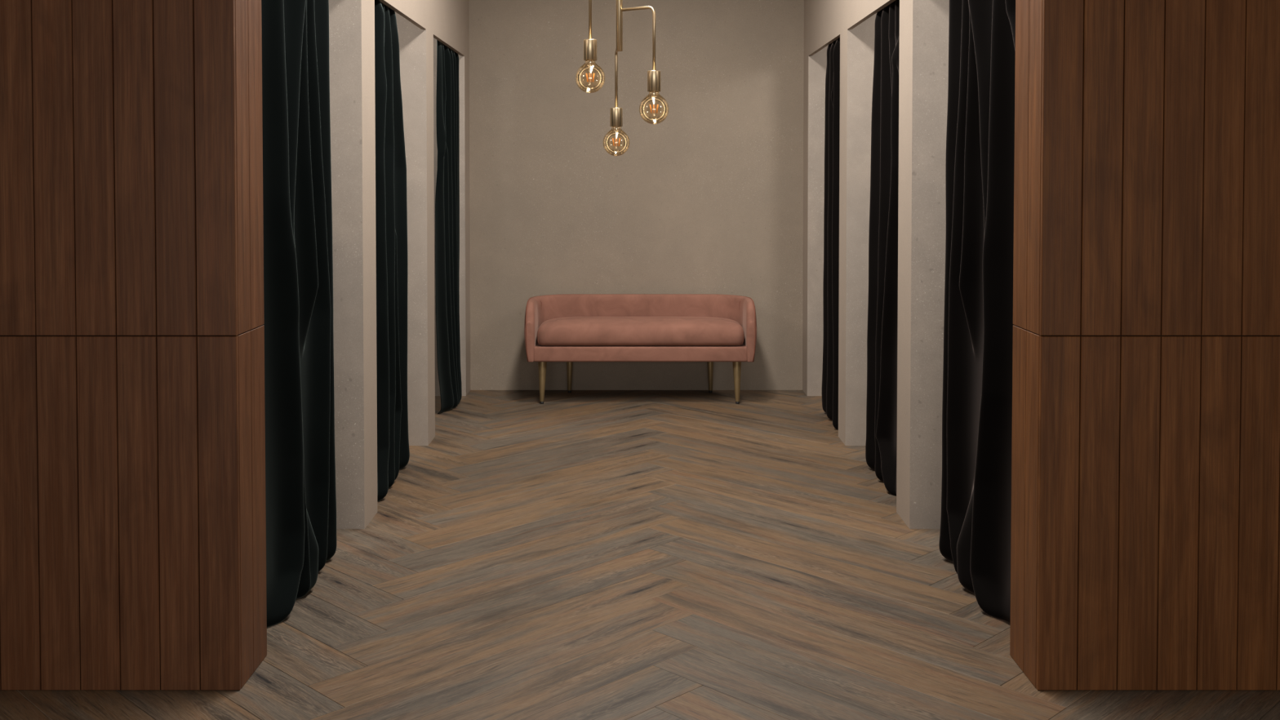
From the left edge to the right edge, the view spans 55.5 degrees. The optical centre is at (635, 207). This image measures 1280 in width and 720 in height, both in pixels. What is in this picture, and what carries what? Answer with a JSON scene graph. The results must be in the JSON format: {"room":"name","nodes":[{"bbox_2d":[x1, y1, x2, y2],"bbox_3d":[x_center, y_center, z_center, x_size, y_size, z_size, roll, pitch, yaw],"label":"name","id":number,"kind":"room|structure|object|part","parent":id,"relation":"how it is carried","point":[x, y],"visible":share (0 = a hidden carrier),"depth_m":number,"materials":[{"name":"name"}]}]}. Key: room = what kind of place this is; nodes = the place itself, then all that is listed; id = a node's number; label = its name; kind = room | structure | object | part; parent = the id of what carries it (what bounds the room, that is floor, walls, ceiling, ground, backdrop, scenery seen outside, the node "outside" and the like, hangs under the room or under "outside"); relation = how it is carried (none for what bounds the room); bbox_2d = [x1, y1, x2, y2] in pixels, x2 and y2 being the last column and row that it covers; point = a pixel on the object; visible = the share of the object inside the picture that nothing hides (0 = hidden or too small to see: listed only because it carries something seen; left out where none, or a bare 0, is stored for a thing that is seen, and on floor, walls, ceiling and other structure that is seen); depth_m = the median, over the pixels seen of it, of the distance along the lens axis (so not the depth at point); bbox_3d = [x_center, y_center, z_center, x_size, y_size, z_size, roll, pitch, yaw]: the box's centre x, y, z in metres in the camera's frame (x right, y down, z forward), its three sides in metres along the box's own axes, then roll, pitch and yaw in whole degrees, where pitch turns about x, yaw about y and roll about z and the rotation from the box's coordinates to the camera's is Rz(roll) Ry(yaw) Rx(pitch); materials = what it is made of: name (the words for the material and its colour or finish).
{"room":"clothing store","nodes":[
{"label":"clothing store","id":0,"kind":"room"},
{"bbox_2d":[0,0,266,690],"bbox_3d":[-2.178,-0.238,3.325,2.245,3.050,0.240,0,2,0],"label":"wall","id":1,"kind":"structure","parent":0,"point":[133,508],"depth_m":3.22,"materials":[{"name":"brown wood"}]},
{"bbox_2d":[328,0,470,528],"bbox_3d":[-1.727,-0.301,5.580,1.350,3.050,4.272,0,2,0],"label":"wall","id":2,"kind":"structure","parent":0,"point":[420,24],"depth_m":4.86,"materials":[{"name":"paint"}]},
{"bbox_2d":[261,0,337,627],"bbox_3d":[-1.103,0.184,3.922,0.101,2.171,0.911,0,2,0],"label":"curtain","id":3,"kind":"object","parent":2,"relation":"hanging from","point":[300,495],"visible":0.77,"depth_m":3.87,"materials":[{"name":"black fabric"}]},
{"bbox_2d":[374,0,409,502],"bbox_3d":[-1.096,0.144,5.351,0.103,2.172,0.831,0,2,0],"label":"curtain","id":4,"kind":"object","parent":2,"relation":"hanging from","point":[391,201],"visible":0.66,"depth_m":5.34,"materials":[{"name":"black fabric"}]},
{"bbox_2d":[435,40,462,413],"bbox_3d":[-1.088,0.096,7.079,0.095,2.171,0.774,0,2,0],"label":"curtain","id":5,"kind":"object","parent":2,"relation":"hanging from","point":[447,98],"visible":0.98,"depth_m":6.95,"materials":[{"name":"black fabric"}]},
{"bbox_2d":[468,0,804,390],"bbox_3d":[0.000,-0.363,7.790,6.800,3.050,0.150,0,2,0],"label":"wall","id":6,"kind":"structure","parent":0,"point":[707,197],"depth_m":7.72,"materials":[{"name":"paint"}]},
{"bbox_2d":[0,390,1279,719],"bbox_3d":[0.000,1.329,2.924,6.800,0.060,9.772,0,2,0],"label":"floor","id":7,"kind":"structure","parent":0,"point":[576,554],"depth_m":3.97,"materials":[{"name":"brown wood"}]},
{"bbox_2d":[524,293,756,404],"bbox_3d":[0.030,0.862,7.464,1.382,0.619,0.518,0,2,0],"label":"upholstered bench","id":8,"kind":"object","parent":7,"relation":"on","point":[569,328],"visible":1,"depth_m":7.24,"materials":[{"name":"fabric"}]},
{"bbox_3d":[-0.557,1.036,7.293,0.055,0.252,0.055,0,2,0],"label":"leg","id":9,"kind":"part","parent":8,"relation":"part of","materials":[{"name":"gold metal"}]},
{"bbox_3d":[-0.413,1.026,7.667,0.045,0.252,0.045,0,2,0],"label":"leg","id":10,"kind":"part","parent":8,"relation":"part of","materials":[{"name":"gold metal"}]},
{"bbox_2d":[536,315,744,346],"bbox_3d":[0.030,0.746,7.427,1.240,0.148,0.444,0,2,0],"label":"seat cushion","id":11,"kind":"object","parent":8,"relation":"on","point":[551,331],"depth_m":7.22,"materials":[{"name":"fabric"}]},
{"bbox_3d":[0.030,0.866,7.443,1.272,0.091,0.450,0,2,0],"label":"seat","id":12,"kind":"part","parent":8,"relation":"part of","materials":[{"name":"fabric"}]},
{"bbox_3d":[0.030,0.732,7.461,1.384,0.356,0.518,0,2,0],"label":"backrest","id":13,"kind":"part","parent":8,"relation":"part of","materials":[{"name":"fabric"}]},
{"bbox_3d":[0.470,1.026,7.667,0.045,0.252,0.045,0,2,0],"label":"leg","id":14,"kind":"part","parent":8,"relation":"part of","materials":[{"name":"gold metal"}]},
{"bbox_3d":[0.607,1.036,7.293,0.055,0.252,0.055,0,2,0],"label":"leg","id":15,"kind":"part","parent":8,"relation":"part of","materials":[{"name":"gold metal"}]},
{"bbox_2d":[802,0,949,528],"bbox_3d":[1.739,-0.301,5.580,1.350,3.050,4.272,0,2,0],"label":"wall","id":16,"kind":"structure","parent":0,"point":[923,58],"depth_m":4.88,"materials":[{"name":"paint"}]},
{"bbox_2d":[822,37,839,430],"bbox_3d":[1.104,0.106,6.705,0.093,2.171,0.662,0,2,0],"label":"curtain","id":17,"kind":"object","parent":16,"relation":"hanging from","point":[832,124],"visible":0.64,"depth_m":6.71,"materials":[{"name":"black fabric"}]},
{"bbox_2d":[865,0,899,496],"bbox_3d":[1.115,0.144,5.356,0.096,2.172,0.841,0,2,0],"label":"curtain","id":18,"kind":"object","parent":16,"relation":"hanging from","point":[881,445],"visible":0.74,"depth_m":5.35,"materials":[{"name":"black fabric"}]},
{"bbox_2d":[938,0,1015,623],"bbox_3d":[1.119,0.184,3.922,0.102,2.171,0.911,0,2,0],"label":"curtain","id":19,"kind":"object","parent":16,"relation":"hanging from","point":[975,532],"visible":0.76,"depth_m":3.87,"materials":[{"name":"black fabric"}]},
{"bbox_2d":[1009,0,1279,690],"bbox_3d":[2.186,-0.238,3.325,2.228,3.050,0.240,0,2,0],"label":"wall","id":20,"kind":"structure","parent":0,"point":[1145,538],"depth_m":3.23,"materials":[{"name":"brown wood"}]},
{"bbox_3d":[0.000,-1.801,2.887,6.800,0.100,9.872,0,2,0],"label":"ceiling","id":21,"kind":"structure","parent":0,"visible":0},
{"bbox_2d":[575,0,669,155],"bbox_3d":[-0.056,-1.022,5.273,0.392,1.592,0.524,0,2,0],"label":"pendant lamp","id":22,"kind":"object","parent":21,"relation":"hanging from","point":[589,45],"visible":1,"depth_m":5.13,"materials":[{"name":"gold metal"}]},
{"bbox_2d":[583,39,596,61],"bbox_3d":[-0.189,-0.657,5.084,0.056,0.086,0.056,0,2,0],"label":"socket","id":23,"kind":"object","parent":22,"relation":"attached to","point":[589,45],"depth_m":5.06,"materials":[{"name":"gold metal"}]},
{"bbox_3d":[-0.189,-0.552,5.087,0.125,0.148,0.125,0,2,0],"label":"bulb","id":24,"kind":"part","parent":22,"relation":"part of","materials":[{"name":"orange glass"}]},
{"bbox_3d":[-0.132,-0.882,5.125,0.163,0.376,0.013,-1,2,-40],"label":"arm","id":25,"kind":"part","parent":22,"relation":"part of","materials":[{"name":"gold metal"}]},
{"bbox_2d":[609,107,622,126],"bbox_3d":[-0.086,-0.407,5.491,0.056,0.084,0.056,0,2,0],"label":"socket","id":26,"kind":"object","parent":22,"relation":"attached to","point":[615,113],"depth_m":5.47,"materials":[{"name":"gold metal"}]},
{"bbox_3d":[-0.086,-0.304,5.494,0.122,0.145,0.122,0,2,0],"label":"bulb","id":27,"kind":"part","parent":22,"relation":"part of","materials":[{"name":"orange glass"}]},
{"bbox_3d":[-0.078,-0.572,5.339,0.013,0.264,0.307,0,2,-3],"label":"arm","id":28,"kind":"part","parent":22,"relation":"part of","materials":[{"name":"gold metal"}]},
{"bbox_3d":[0.007,-0.704,5.130,0.184,0.280,0.013,1,2,34],"label":"arm","id":29,"kind":"part","parent":22,"relation":"part of","materials":[{"name":"gold metal"}]},
{"bbox_2d":[647,70,660,92],"bbox_3d":[0.077,-0.527,5.087,0.056,0.086,0.056,0,2,0],"label":"socket","id":30,"kind":"object","parent":22,"relation":"attached to","point":[653,76],"depth_m":5.06,"materials":[{"name":"gold metal"}]},
{"bbox_3d":[0.077,-0.422,5.090,0.125,0.148,0.125,0,2,0],"label":"bulb","id":31,"kind":"part","parent":22,"relation":"part of","materials":[{"name":"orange glass"}]}
]}

